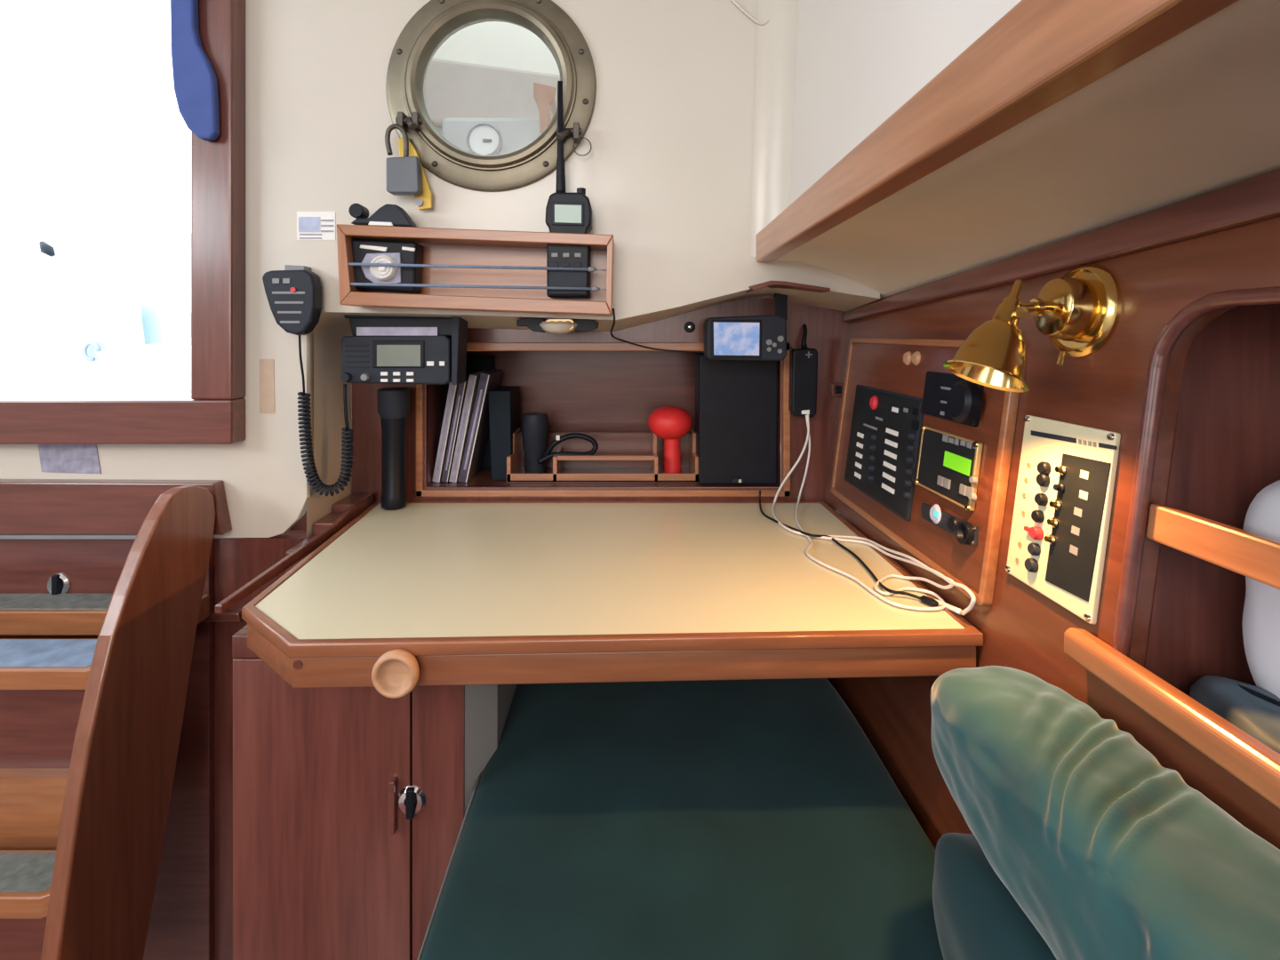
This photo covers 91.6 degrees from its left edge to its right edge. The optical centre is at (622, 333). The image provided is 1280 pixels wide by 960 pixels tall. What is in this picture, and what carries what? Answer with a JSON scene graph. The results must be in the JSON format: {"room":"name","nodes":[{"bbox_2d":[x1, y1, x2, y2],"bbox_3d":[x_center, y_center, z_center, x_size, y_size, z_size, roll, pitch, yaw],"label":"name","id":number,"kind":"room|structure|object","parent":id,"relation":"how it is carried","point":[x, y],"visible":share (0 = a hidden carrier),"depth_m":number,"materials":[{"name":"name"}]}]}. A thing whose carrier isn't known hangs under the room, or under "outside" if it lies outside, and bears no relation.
{"room":"sailboat cabin","nodes":[
{"label":"sailboat cabin","id":0,"kind":"room"},
{"bbox_2d":[0,292,141,396],"bbox_3d":[-2.786,0.078,2.625,1.486,0.549,0.050,0,0,0],"label":"wall","id":1,"kind":"structure","parent":0,"point":[43,339],"depth_m":2.60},
{"bbox_2d":[81,340,101,360],"bbox_3d":[-2.200,0.073,2.580,0.075,0.084,0.016,0,0,0],"label":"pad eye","id":2,"kind":"object","parent":1,"relation":"attached to","point":[86,345],"visible":1,"depth_m":2.57,"materials":[{"name":"white metal"}]},
{"bbox_2d":[0,232,191,348],"bbox_3d":[-0.500,0.025,3.425,7.000,1.150,0.050,0,0,0],"label":"wall","id":3,"kind":"structure","parent":0,"point":[154,269],"depth_m":3.40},
{"bbox_2d":[39,240,55,256],"bbox_3d":[-3.097,-0.454,3.350,0.070,0.086,0.053,0,0,32],"label":"cleat","id":4,"kind":"object","parent":3,"relation":"attached to","point":[45,248],"visible":1,"depth_m":3.34,"materials":[{"name":"grey metal"}]},
{"bbox_2d":[140,345,191,396],"bbox_3d":[-1.502,0.181,2.450,0.572,0.263,0.300,0,0,0],"label":"wall","id":5,"kind":"structure","parent":0,"point":[165,371],"depth_m":2.30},
{"bbox_2d":[141,304,191,344],"bbox_3d":[-1.954,-0.037,2.725,0.282,0.174,0.050,0,0,0],"label":"wall","id":6,"kind":"structure","parent":0,"point":[159,324],"depth_m":2.70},
{"bbox_2d":[289,510,306,529],"bbox_3d":[-0.494,0.290,0.953,0.112,0.080,0.095,0,0,0],"label":"wall","id":7,"kind":"structure","parent":0,"point":[301,524],"depth_m":0.91,"materials":[{"name":"brown wood"}]},
{"bbox_2d":[285,534,317,573],"bbox_3d":[-0.417,0.305,0.865,0.034,0.049,0.130,0,0,0],"label":"trim","id":8,"kind":"structure","parent":7,"relation":"attached to","point":[309,538],"depth_m":0.81,"materials":[{"name":"brown wood"}]},
{"bbox_2d":[0,0,879,959],"bbox_3d":[-0.770,0.159,0.930,2.260,1.717,0.140,0,0,0],"label":"wall","id":9,"kind":"structure","parent":0,"point":[666,172],"depth_m":0.86,"materials":[{"name":"paint"}]},
{"bbox_2d":[37,444,101,473],"bbox_3d":[-0.763,0.172,0.859,0.087,0.043,0.001,0,0,0],"label":"plate","id":10,"kind":"object","parent":9,"relation":"attached to","point":[53,458],"visible":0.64,"depth_m":0.86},
{"bbox_2d":[0,479,231,539],"bbox_3d":[-0.868,0.238,0.848,0.659,0.078,0.024,0,0,0],"label":"board","id":11,"kind":"object","parent":9,"relation":"attached to","point":[29,508],"visible":0.91,"depth_m":0.84,"materials":[{"name":"brown wood"}]},
{"bbox_2d":[0,0,245,444],"bbox_3d":[-0.910,-0.266,0.857,0.780,0.828,0.057,0,0,0],"label":"window frame","id":12,"kind":"structure","parent":9,"relation":"in","point":[214,412],"depth_m":0.83,"materials":[{"name":"brown wood"}]},
{"bbox_2d":[170,0,219,140],"bbox_3d":[-0.562,-0.380,0.819,0.059,0.250,0.014,0,0,0],"label":"flap","id":13,"kind":"object","parent":12,"relation":"hanging from","point":[195,79],"visible":1,"depth_m":0.81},
{"bbox_2d":[203,609,242,621],"bbox_3d":[-0.548,0.389,0.865,0.051,0.012,0.030,0,0,0],"label":"trim","id":14,"kind":"structure","parent":9,"relation":"attached to","point":[228,615],"depth_m":0.85,"materials":[{"name":"brown wood"}]},
{"bbox_2d":[259,359,274,413],"bbox_3d":[-0.490,0.073,0.860,0.021,0.075,0.001,0,0,0],"label":"sticker","id":15,"kind":"object","parent":9,"relation":"attached to","point":[267,373],"visible":1,"depth_m":0.86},
{"bbox_2d":[262,264,321,335],"bbox_3d":[-0.446,-0.045,0.843,0.070,0.095,0.034,0,0,0],"label":"microphone","id":16,"kind":"object","parent":9,"relation":"attached to","point":[293,293],"visible":1,"depth_m":0.83,"materials":[{"name":"grey plastic"}]},
{"bbox_2d":[297,335,353,496],"bbox_3d":[-0.412,0.114,0.867,0.074,0.227,0.019,0,0,-45],"label":"coiled cord","id":17,"kind":"object","parent":16,"relation":"hanging from","point":[305,411],"visible":1,"depth_m":0.85,"materials":[{"name":"black plastic"}]},
{"bbox_2d":[296,211,335,239],"bbox_3d":[-0.423,-0.148,0.859,0.053,0.039,0.001,0,0,0],"label":"warning sticker","id":18,"kind":"object","parent":9,"relation":"attached to","point":[310,225],"visible":1,"depth_m":0.86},
{"bbox_2d":[341,315,467,384],"bbox_3d":[-0.314,0.020,0.908,0.170,0.106,0.074,0,0,0],"label":"radio","id":19,"kind":"object","parent":9,"relation":"hanging from","point":[383,349],"visible":0.93,"depth_m":0.88,"materials":[{"name":"grey plastic"}]},
{"bbox_2d":[336,224,614,315],"bbox_3d":[-0.190,-0.082,0.829,0.356,0.116,0.058,0,0,0],"label":"wall rack","id":20,"kind":"object","parent":9,"relation":"attached to","point":[440,246],"visible":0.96,"depth_m":0.81,"materials":[{"name":"brown wood"}]},
{"bbox_2d":[348,203,416,227],"bbox_3d":[-0.316,-0.155,0.826,0.082,0.030,0.028,0,0,0],"label":"clamp","id":21,"kind":"object","parent":20,"relation":"on","point":[392,215],"visible":0.94,"depth_m":0.81,"materials":[{"name":"black plastic"}]},
{"bbox_2d":[352,240,422,293],"bbox_3d":[-0.314,-0.089,0.827,0.086,0.070,0.043,0,0,0],"label":"headlamp","id":22,"kind":"object","parent":20,"relation":"in","point":[364,251],"visible":1,"depth_m":0.82,"materials":[{"name":"black plastic"}]},
{"bbox_2d":[369,255,397,281],"bbox_3d":[-0.312,-0.085,0.811,0.035,0.035,0.012,0,0,0],"label":"lamp","id":23,"kind":"object","parent":22,"relation":"attached to","point":[377,273],"depth_m":0.81,"materials":[{"name":"white plastic"}]},
{"bbox_2d":[348,262,606,271],"bbox_3d":[-0.187,-0.085,0.803,0.335,0.012,0.007,0,0,0],"label":"cord","id":24,"kind":"object","parent":20,"relation":"attached to","point":[589,268],"visible":1,"depth_m":0.80,"materials":[{"name":"grey plastic"}]},
{"bbox_2d":[350,282,606,291],"bbox_3d":[-0.187,-0.060,0.803,0.335,0.012,0.007,0,0,0],"label":"cord","id":25,"kind":"object","parent":20,"relation":"attached to","point":[593,288],"visible":1,"depth_m":0.80,"materials":[{"name":"grey plastic"}]},
{"bbox_2d":[544,80,591,298],"bbox_3d":[-0.071,-0.191,0.829,0.060,0.286,0.039,0,0,0],"label":"radio","id":26,"kind":"object","parent":20,"relation":"in","point":[565,212],"visible":0.95,"depth_m":0.81,"materials":[{"name":"black plastic"}]},
{"bbox_2d":[549,270,587,294],"bbox_3d":[-0.070,-0.068,0.811,0.050,0.034,0.003,0,0,0],"label":"speaker grille","id":27,"kind":"object","parent":26,"relation":"attached to","point":[557,278],"depth_m":0.81,"materials":[{"name":"grey plastic"}]},
{"bbox_2d":[385,0,596,191],"bbox_3d":[-0.181,-0.340,0.846,0.290,0.290,0.059,0,0,0],"label":"window","id":28,"kind":"structure","parent":9,"relation":"in","point":[414,46],"depth_m":0.85,"materials":[{"name":"brown metal"}]},
{"bbox_2d":[384,123,422,195],"bbox_3d":[-0.293,-0.233,0.833,0.047,0.094,0.017,0,0,0],"label":"padlock","id":29,"kind":"object","parent":28,"relation":"hanging from","point":[404,173],"visible":1,"depth_m":0.82,"materials":[{"name":"grey metal"}]},
{"bbox_2d":[397,137,431,210],"bbox_3d":[-0.283,-0.217,0.847,0.046,0.099,0.010,0,0,0],"label":"tag","id":30,"kind":"object","parent":28,"relation":"hanging from","point":[423,201],"visible":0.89,"depth_m":0.85,"materials":[{"name":"plastic"}]},
{"bbox_2d":[516,317,598,334],"bbox_3d":[-0.090,-0.011,0.872,0.114,0.023,0.056,0,0,0],"label":"puck light","id":31,"kind":"object","parent":9,"relation":"attached to","point":[553,325],"visible":1,"depth_m":0.86,"materials":[{"name":"black plastic"}]},
{"bbox_2d":[351,297,847,503],"bbox_3d":[-0.034,0.102,1.008,0.807,0.355,0.015,0,0,0],"label":"shelf unit","id":32,"kind":"object","parent":9,"relation":"attached to","point":[826,327],"visible":0.4,"depth_m":1.00,"materials":[{"name":"brown wood"}]},
{"bbox_2d":[684,321,695,332],"bbox_3d":[0.108,-0.010,0.995,0.018,0.018,0.009,0,0,0],"label":"toggle switch","id":33,"kind":"object","parent":32,"relation":"attached to","point":[689,326],"visible":1,"depth_m":0.99,"materials":[{"name":"black plastic"}]},
{"bbox_2d":[788,323,817,416],"bbox_3d":[0.286,0.058,0.986,0.042,0.147,0.031,0,0,0],"label":"charger","id":34,"kind":"object","parent":32,"relation":"attached to","point":[803,361],"visible":0.98,"depth_m":0.97,"materials":[{"name":"black plastic"}]},
{"bbox_2d":[416,342,790,496],"bbox_3d":[-0.031,0.138,0.997,0.598,0.247,0.010,0,0,0],"label":"trim","id":35,"kind":"structure","parent":9,"relation":"attached to","point":[420,492],"depth_m":0.99,"materials":[{"name":"brown wood"}]},
{"bbox_2d":[730,0,769,25],"bbox_3d":[0.184,-0.467,0.858,0.078,0.084,0.004,0,0,0],"label":"trim","id":36,"kind":"structure","parent":9,"relation":"attached to","point":[733,2],"depth_m":0.86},
{"bbox_2d":[442,118,541,155],"bbox_3d":[-0.240,-0.287,1.403,0.280,0.335,0.195,0,0,0],"label":"ledge","id":37,"kind":"object","parent":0,"point":[516,133],"visible":0.21,"depth_m":1.30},
{"bbox_2d":[465,121,503,155],"bbox_3d":[-0.286,-0.400,1.296,0.074,0.074,0.028,0,0,0],"label":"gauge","id":38,"kind":"object","parent":37,"relation":"attached to","point":[482,138],"visible":0.91,"depth_m":1.29,"materials":[{"name":"white plastic"}]},
{"bbox_2d":[432,21,559,135],"bbox_3d":[-0.170,-0.560,1.560,0.780,0.880,0.020,0,0,0],"label":"wall","id":39,"kind":"structure","parent":0,"point":[495,44],"depth_m":1.55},
{"bbox_2d":[423,57,559,127],"bbox_3d":[-0.305,-0.585,1.520,0.354,0.170,0.040,0,0,0],"label":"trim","id":40,"kind":"structure","parent":39,"relation":"attached to","point":[452,89],"depth_m":1.50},
{"bbox_2d":[533,82,557,133],"bbox_3d":[-0.158,-0.461,1.410,0.047,0.105,0.280,0,0,0],"label":"bracket","id":41,"kind":"object","parent":39,"relation":"attached to","point":[545,96],"visible":0.41,"depth_m":1.27,"materials":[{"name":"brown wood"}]},
{"bbox_2d":[427,351,778,485],"bbox_3d":[-0.031,0.137,1.103,0.573,0.223,0.174,0,0,0],"label":"shelf","id":42,"kind":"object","parent":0,"point":[578,391],"depth_m":1.19,"materials":[{"name":"brown wood"}]},
{"bbox_2d":[432,376,468,482],"bbox_3d":[-0.296,0.165,1.090,0.041,0.169,0.111,0,0,0],"label":"book","id":43,"kind":"object","parent":42,"relation":"on","point":[452,390],"visible":0.4,"depth_m":1.03,"materials":[{"name":"paper"}]},
{"bbox_2d":[436,397,451,470],"bbox_3d":[-0.296,0.167,1.035,0.025,0.122,0.001,0,0,0],"label":"print","id":44,"kind":"object","parent":43,"relation":"attached to","point":[446,425],"depth_m":1.03},
{"bbox_2d":[440,377,468,482],"bbox_3d":[-0.281,0.163,1.090,0.042,0.172,0.111,0,0,0],"label":"book","id":45,"kind":"object","parent":42,"relation":"on","point":[462,387],"visible":0.39,"depth_m":1.03,"materials":[{"name":"paper"}]},
{"bbox_2d":[445,395,460,470],"bbox_3d":[-0.281,0.165,1.035,0.025,0.125,0.001,0,0,0],"label":"print","id":46,"kind":"object","parent":45,"relation":"attached to","point":[456,419],"depth_m":1.03,"materials":[{"name":"paper"}]},
{"bbox_2d":[448,370,486,482],"bbox_3d":[-0.265,0.159,1.090,0.046,0.181,0.111,0,0,0],"label":"book","id":47,"kind":"object","parent":42,"relation":"on","point":[474,379],"visible":0.6,"depth_m":1.03,"materials":[{"name":"paper"}]},
{"bbox_2d":[454,391,470,470],"bbox_3d":[-0.266,0.161,1.035,0.028,0.131,0.001,0,0,0],"label":"print","id":48,"kind":"object","parent":47,"relation":"attached to","point":[459,452],"depth_m":1.03},
{"bbox_2d":[457,368,502,482],"bbox_3d":[-0.247,0.158,1.090,0.053,0.185,0.111,0,0,0],"label":"book","id":49,"kind":"object","parent":42,"relation":"on","point":[479,428],"visible":0.98,"depth_m":1.04,"materials":[{"name":"paper"}]},
{"bbox_2d":[464,389,482,470],"bbox_3d":[-0.248,0.160,1.035,0.032,0.134,0.001,0,0,0],"label":"print","id":50,"kind":"object","parent":49,"relation":"attached to","point":[476,417],"depth_m":1.03,"materials":[{"name":"paper"}]},
{"bbox_2d":[465,355,495,467],"bbox_3d":[-0.294,0.145,1.165,0.104,0.206,0.030,0,0,0],"label":"binder","id":51,"kind":"object","parent":42,"relation":"on","point":[475,364],"visible":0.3,"depth_m":1.15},
{"bbox_2d":[488,385,519,479],"bbox_3d":[-0.207,0.173,1.100,0.039,0.150,0.100,0,0,0],"label":"folder","id":52,"kind":"object","parent":42,"relation":"in","point":[504,401],"visible":0.96,"depth_m":1.05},
{"bbox_2d":[506,427,698,482],"bbox_3d":[-0.035,0.210,1.087,0.352,0.076,0.105,0,0,0],"label":"desk organizer","id":53,"kind":"object","parent":42,"relation":"on","point":[619,457],"visible":0.86,"depth_m":1.11,"materials":[{"name":"brown wood"}]},
{"bbox_2d":[521,412,598,472],"bbox_3d":[-0.111,0.191,1.071,0.133,0.106,0.048,0,0,18],"label":"black monocular","id":54,"kind":"object","parent":53,"relation":"in","point":[534,425],"visible":0.87,"depth_m":1.07,"materials":[{"name":"grey plastic"}]},
{"bbox_2d":[648,406,693,472],"bbox_3d":[0.083,0.185,1.075,0.078,0.118,0.078,0,0,0],"label":"plug","id":55,"kind":"object","parent":53,"relation":"in","point":[668,423],"visible":0.91,"depth_m":1.05,"materials":[{"name":"plastic"}]},
{"bbox_2d":[695,352,777,484],"bbox_3d":[0.191,0.141,1.050,0.129,0.214,0.076,0,0,0],"label":"case","id":56,"kind":"object","parent":42,"relation":"on","point":[736,401],"visible":0.84,"depth_m":1.02,"materials":[{"name":"plastic"}]},
{"bbox_2d":[789,0,1279,849],"bbox_3d":[0.310,0.152,-0.285,0.178,1.743,2.630,0,0,0],"label":"wall","id":57,"kind":"structure","parent":0,"point":[1023,629],"depth_m":0.50,"materials":[{"name":"brown wood"}]},
{"bbox_2d":[749,0,799,256],"bbox_3d":[0.215,-0.412,0.839,0.027,0.615,0.083,0,0,-45],"label":"trim","id":58,"kind":"structure","parent":57,"relation":"attached to","point":[776,40],"depth_m":0.85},
{"bbox_2d":[829,382,843,395],"bbox_3d":[0.341,0.089,0.990,0.018,0.020,0.020,0,0,0],"label":"socket","id":59,"kind":"object","parent":57,"relation":"attached to","point":[836,388],"visible":0.96,"depth_m":0.98,"materials":[{"name":"black plastic"}]},
{"bbox_2d":[830,337,1019,607],"bbox_3d":[0.338,0.126,0.754,0.041,0.238,0.404,0,0,0],"label":"control panel","id":60,"kind":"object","parent":57,"relation":"in","point":[896,365],"depth_m":0.72,"materials":[{"name":"brown wood"}]},
{"bbox_2d":[902,490,911,499],"bbox_3d":[0.322,0.183,0.705,0.007,0.010,0.010,0,0,0],"label":"switch","id":61,"kind":"object","parent":60,"relation":"attached to","point":[906,494],"depth_m":0.70,"materials":[{"name":"grey plastic"}]},
{"bbox_2d":[903,479,911,487],"bbox_3d":[0.323,0.170,0.706,0.007,0.010,0.010,0,0,0],"label":"switch","id":62,"kind":"object","parent":60,"relation":"attached to","point":[907,483],"depth_m":0.70,"materials":[{"name":"grey plastic"}]},
{"bbox_2d":[904,466,912,476],"bbox_3d":[0.325,0.157,0.708,0.007,0.010,0.010,0,0,0],"label":"switch","id":63,"kind":"object","parent":60,"relation":"attached to","point":[908,470],"depth_m":0.71,"materials":[{"name":"grey plastic"}]},
{"bbox_2d":[904,455,913,464],"bbox_3d":[0.327,0.144,0.709,0.007,0.010,0.010,0,0,0],"label":"switch","id":64,"kind":"object","parent":60,"relation":"attached to","point":[908,459],"depth_m":0.71,"materials":[{"name":"grey plastic"}]},
{"bbox_2d":[905,443,914,452],"bbox_3d":[0.329,0.131,0.710,0.007,0.010,0.010,0,0,0],"label":"switch","id":65,"kind":"object","parent":60,"relation":"attached to","point":[909,447],"depth_m":0.71,"materials":[{"name":"grey plastic"}]},
{"bbox_2d":[906,432,915,440],"bbox_3d":[0.330,0.118,0.712,0.007,0.010,0.010,0,0,0],"label":"switch","id":66,"kind":"object","parent":60,"relation":"attached to","point":[910,436],"depth_m":0.71,"materials":[{"name":"grey plastic"}]},
{"bbox_2d":[913,424,983,511],"bbox_3d":[0.332,0.135,0.634,0.016,0.066,0.117,0,0,0],"label":"monitor","id":67,"kind":"object","parent":60,"relation":"attached to","point":[948,465],"visible":1,"depth_m":0.63,"materials":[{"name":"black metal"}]},
{"bbox_2d":[921,503,978,545],"bbox_3d":[0.323,0.188,0.624,0.012,0.023,0.103,0,0,0],"label":"strip","id":68,"kind":"object","parent":60,"relation":"attached to","point":[966,532],"visible":1,"depth_m":0.61,"materials":[{"name":"grey plastic"}]},
{"bbox_2d":[955,520,974,544],"bbox_3d":[0.322,0.187,0.584,0.009,0.021,0.021,0,0,0],"label":"socket","id":69,"kind":"object","parent":68,"relation":"attached to","point":[964,531],"depth_m":0.58,"materials":[{"name":"black plastic"}]},
{"bbox_2d":[920,370,983,426],"bbox_3d":[0.335,0.066,0.643,0.025,0.048,0.114,0,0,0],"label":"control box","id":70,"kind":"object","parent":60,"relation":"attached to","point":[948,396],"visible":0.86,"depth_m":0.62,"materials":[{"name":"black plastic"}]},
{"bbox_2d":[760,0,1279,302],"bbox_3d":[0.287,-0.082,-0.100,0.175,0.095,2.200,0,0,0],"label":"shelf","id":71,"kind":"object","parent":57,"relation":"attached to","point":[1197,113],"visible":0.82,"depth_m":0.38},
{"bbox_2d":[704,280,830,360],"bbox_3d":[0.205,-0.016,0.907,0.158,0.113,0.115,0,0,0],"label":"chart plotter","id":72,"kind":"object","parent":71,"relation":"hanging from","point":[756,338],"visible":0.93,"depth_m":0.93,"materials":[{"name":"grey plastic"}]},
{"bbox_2d":[610,308,703,352],"bbox_3d":[0.058,-0.002,0.948,0.221,0.065,0.102,0,0,-30],"label":"wire","id":73,"kind":"object","parent":72,"relation":"attached to","point":[613,312],"visible":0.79,"depth_m":0.98,"materials":[{"name":"plastic"}]},
{"bbox_2d":[756,0,1239,262],"bbox_3d":[0.196,-0.154,-0.271,0.024,0.111,2.258,0,0,0],"label":"wood beam","id":74,"kind":"structure","parent":71,"relation":"attached to","point":[1039,53],"depth_m":0.31,"materials":[{"name":"brown wood"}]},
{"bbox_2d":[943,264,1121,391],"bbox_3d":[0.310,-0.004,0.488,0.114,0.100,0.075,0,0,0],"label":"reading lamp","id":75,"kind":"object","parent":57,"relation":"attached to","point":[1079,311],"visible":1,"depth_m":0.47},
{"bbox_2d":[1056,351,1065,366],"bbox_3d":[0.344,0.020,0.488,0.008,0.012,0.004,0,0,-27],"label":"switch","id":76,"kind":"object","parent":75,"relation":"attached to","point":[1061,355],"depth_m":0.49,"materials":[{"name":"gold metal"}]},
{"bbox_2d":[843,168,1279,322],"bbox_3d":[0.365,-0.074,0.450,0.011,0.113,1.100,0,0,-1],"label":"trim","id":77,"kind":"structure","parent":57,"relation":"attached to","point":[1257,198],"depth_m":0.45,"materials":[{"name":"brown wood"}]},
{"bbox_2d":[1004,415,1120,623],"bbox_3d":[0.339,0.138,0.485,0.025,0.135,0.100,0,0,0],"label":"electrical panel","id":78,"kind":"object","parent":57,"relation":"attached to","point":[1067,476],"visible":1,"depth_m":0.47,"materials":[{"name":"grey plastic"}]},
{"bbox_2d":[1024,558,1038,572],"bbox_3d":[0.329,0.187,0.501,0.006,0.011,0.011,0,0,0],"label":"switch","id":79,"kind":"object","parent":78,"relation":"attached to","point":[1031,564],"depth_m":0.50,"materials":[{"name":"grey plastic"}]},
{"bbox_2d":[1027,542,1040,555],"bbox_3d":[0.331,0.174,0.500,0.006,0.010,0.010,0,0,0],"label":"switch","id":80,"kind":"object","parent":78,"relation":"attached to","point":[1034,548],"depth_m":0.50,"materials":[{"name":"grey plastic"}]},
{"bbox_2d":[1028,526,1043,540],"bbox_3d":[0.332,0.161,0.500,0.007,0.011,0.010,0,0,0],"label":"switch","id":81,"kind":"object","parent":78,"relation":"attached to","point":[1035,532],"depth_m":0.50,"materials":[{"name":"plastic"}]},
{"bbox_2d":[1031,510,1044,522],"bbox_3d":[0.334,0.147,0.501,0.006,0.010,0.010,0,0,0],"label":"switch","id":82,"kind":"object","parent":78,"relation":"attached to","point":[1036,516],"depth_m":0.50,"materials":[{"name":"black plastic"}]},
{"bbox_2d":[1034,493,1047,505],"bbox_3d":[0.336,0.133,0.500,0.006,0.010,0.010,0,0,0],"label":"switch","id":83,"kind":"object","parent":78,"relation":"attached to","point":[1040,499],"depth_m":0.50,"materials":[{"name":"black plastic"}]},
{"bbox_2d":[1035,473,1050,487],"bbox_3d":[0.338,0.118,0.500,0.006,0.011,0.011,0,0,0],"label":"switch","id":84,"kind":"object","parent":78,"relation":"attached to","point":[1042,480],"depth_m":0.50,"materials":[{"name":"black plastic"}]},
{"bbox_2d":[1036,461,1051,474],"bbox_3d":[0.339,0.109,0.501,0.006,0.011,0.011,0,0,0],"label":"switch","id":85,"kind":"object","parent":78,"relation":"attached to","point":[1043,468],"depth_m":0.50,"materials":[{"name":"black plastic"}]},
{"bbox_2d":[1064,627,1279,808],"bbox_3d":[0.323,0.219,0.073,0.019,0.021,0.740,0,0,0],"label":"rail","id":86,"kind":"object","parent":57,"relation":"attached to","point":[1249,760],"visible":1,"depth_m":0.35,"materials":[{"name":"brown wood"}]},
{"bbox_2d":[1112,286,1279,657],"bbox_3d":[0.346,0.102,0.083,0.043,0.264,0.675,0,0,0],"label":"trim","id":87,"kind":"structure","parent":57,"relation":"attached to","point":[1165,342],"depth_m":0.41,"materials":[{"name":"brown wood"}]},
{"bbox_2d":[1145,504,1279,589],"bbox_3d":[0.352,0.124,0.072,0.013,0.024,0.680,0,0,0],"label":"bar","id":88,"kind":"object","parent":57,"relation":"attached to","point":[1255,556],"visible":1,"depth_m":0.36,"materials":[{"name":"brown wood"}]},
{"bbox_2d":[1144,304,1279,695],"bbox_3d":[0.485,0.127,0.080,0.279,0.348,0.700,0,0,0],"label":"storage recess","id":89,"kind":"structure","parent":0,"point":[1227,448],"depth_m":0.43,"materials":[{"name":"brown wood"}]},
{"bbox_2d":[1188,675,1279,753],"bbox_3d":[0.391,0.245,0.250,0.085,0.069,0.338,0,0,0],"label":"bag","id":90,"kind":"object","parent":89,"relation":"on","point":[1254,710],"visible":0.51,"depth_m":0.38,"materials":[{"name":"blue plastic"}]},
{"bbox_2d":[1242,480,1279,698],"bbox_3d":[0.487,0.168,0.286,0.212,0.194,0.282,0,0,0],"label":"pillow","id":91,"kind":"object","parent":89,"relation":"on","point":[1261,608],"visible":0.67,"depth_m":0.38,"materials":[{"name":"fabric"}]},
{"bbox_3d":[-0.750,1.032,-0.650,2.500,0.030,3.500,0,0,0],"label":"floor","id":92,"kind":"structure","parent":0,"visible":0},
{"bbox_2d":[0,536,214,959],"bbox_3d":[-0.932,0.646,0.829,0.736,0.742,0.066,0,0,0],"label":"box","id":93,"kind":"object","parent":92,"relation":"on","point":[50,588],"visible":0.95,"depth_m":0.85,"materials":[{"name":"brown wood"}]},
{"bbox_2d":[0,485,215,959],"bbox_3d":[-0.922,0.502,0.711,0.755,0.619,0.249,0,0,0],"label":"ladder","id":94,"kind":"object","parent":93,"relation":"attached to","point":[91,729],"visible":1,"depth_m":0.70,"materials":[{"name":"brown wood"}]},
{"bbox_2d":[232,624,517,959],"bbox_3d":[-0.263,0.659,0.736,0.252,0.715,0.248,0,0,0],"label":"base cabinet","id":95,"kind":"object","parent":92,"relation":"on","point":[350,804],"visible":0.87,"depth_m":0.62,"materials":[{"name":"brown wood"}]},
{"bbox_2d":[241,501,983,698],"bbox_3d":[-0.036,0.288,0.757,0.714,0.042,0.469,0,0,0],"label":"table","id":96,"kind":"object","parent":95,"relation":"on","point":[395,602],"visible":0.99,"depth_m":0.62,"materials":[{"name":"beige laminate"}]},
{"bbox_2d":[377,387,409,510],"bbox_3d":[-0.351,0.175,0.955,0.047,0.182,0.047,0,0,0],"label":"flashlight","id":97,"kind":"object","parent":96,"relation":"on","point":[393,403],"visible":1,"depth_m":0.94,"materials":[{"name":"plastic"}]},
{"bbox_2d":[759,490,938,607],"bbox_3d":[0.254,0.258,0.794,0.041,0.020,0.392,0,0,-13],"label":"cable","id":98,"kind":"object","parent":96,"relation":"on","point":[924,599],"visible":1,"depth_m":0.69,"materials":[{"name":"plastic"}]},
{"bbox_2d":[772,414,975,615],"bbox_3d":[0.273,0.198,0.767,0.085,0.144,0.426,0,0,-7],"label":"charging cable","id":99,"kind":"object","parent":96,"relation":"on","point":[970,592],"visible":1,"depth_m":0.75,"materials":[{"name":"white plastic"}]},
{"bbox_2d":[795,415,953,610],"bbox_3d":[0.270,0.197,0.785,0.098,0.140,0.383,0,0,0],"label":"charging cable","id":100,"kind":"object","parent":96,"relation":"on","point":[943,606],"visible":1,"depth_m":0.67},
{"bbox_3d":[0.042,0.783,0.165,0.345,0.467,1.530,0,0,0],"label":"bench","id":101,"kind":"object","parent":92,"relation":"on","visible":0},
{"bbox_2d":[417,678,943,959],"bbox_3d":[0.066,0.497,0.160,0.437,0.092,1.521,0,0,0],"label":"seat cushion","id":102,"kind":"object","parent":101,"relation":"on","point":[756,819],"visible":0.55,"depth_m":0.56,"materials":[{"name":"fabric"}]},
{"bbox_2d":[932,832,1056,959],"bbox_3d":[0.252,0.396,0.151,0.097,0.115,0.632,0,0,0],"label":"bolster cushion","id":103,"kind":"object","parent":102,"relation":"on","point":[977,917],"visible":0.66,"depth_m":0.39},
{"bbox_2d":[930,665,1279,959],"bbox_3d":[0.274,0.289,0.314,0.114,0.104,0.356,0,0,0],"label":"velvet pillow","id":104,"kind":"object","parent":103,"relation":"on","point":[1106,849],"visible":1,"depth_m":0.32,"materials":[{"name":"fabric"}]},
{"bbox_3d":[-0.055,0.651,0.993,0.750,0.732,0.015,0,0,0],"label":"wall","id":105,"kind":"structure","parent":0,"visible":0},
{"bbox_2d":[215,492,373,613],"bbox_3d":[-0.398,0.267,0.798,0.008,0.029,0.373,0,0,0],"label":"trim","id":106,"kind":"structure","parent":105,"relation":"attached to","point":[365,501],"depth_m":0.76,"materials":[{"name":"brown wood"}]},
{"bbox_2d":[312,493,367,534],"bbox_3d":[-0.417,0.278,0.936,0.034,0.044,0.128,0,0,0],"label":"trim ledge","id":107,"kind":"object","parent":105,"relation":"attached to","point":[340,508],"visible":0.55,"depth_m":0.92,"materials":[{"name":"brown wood"}]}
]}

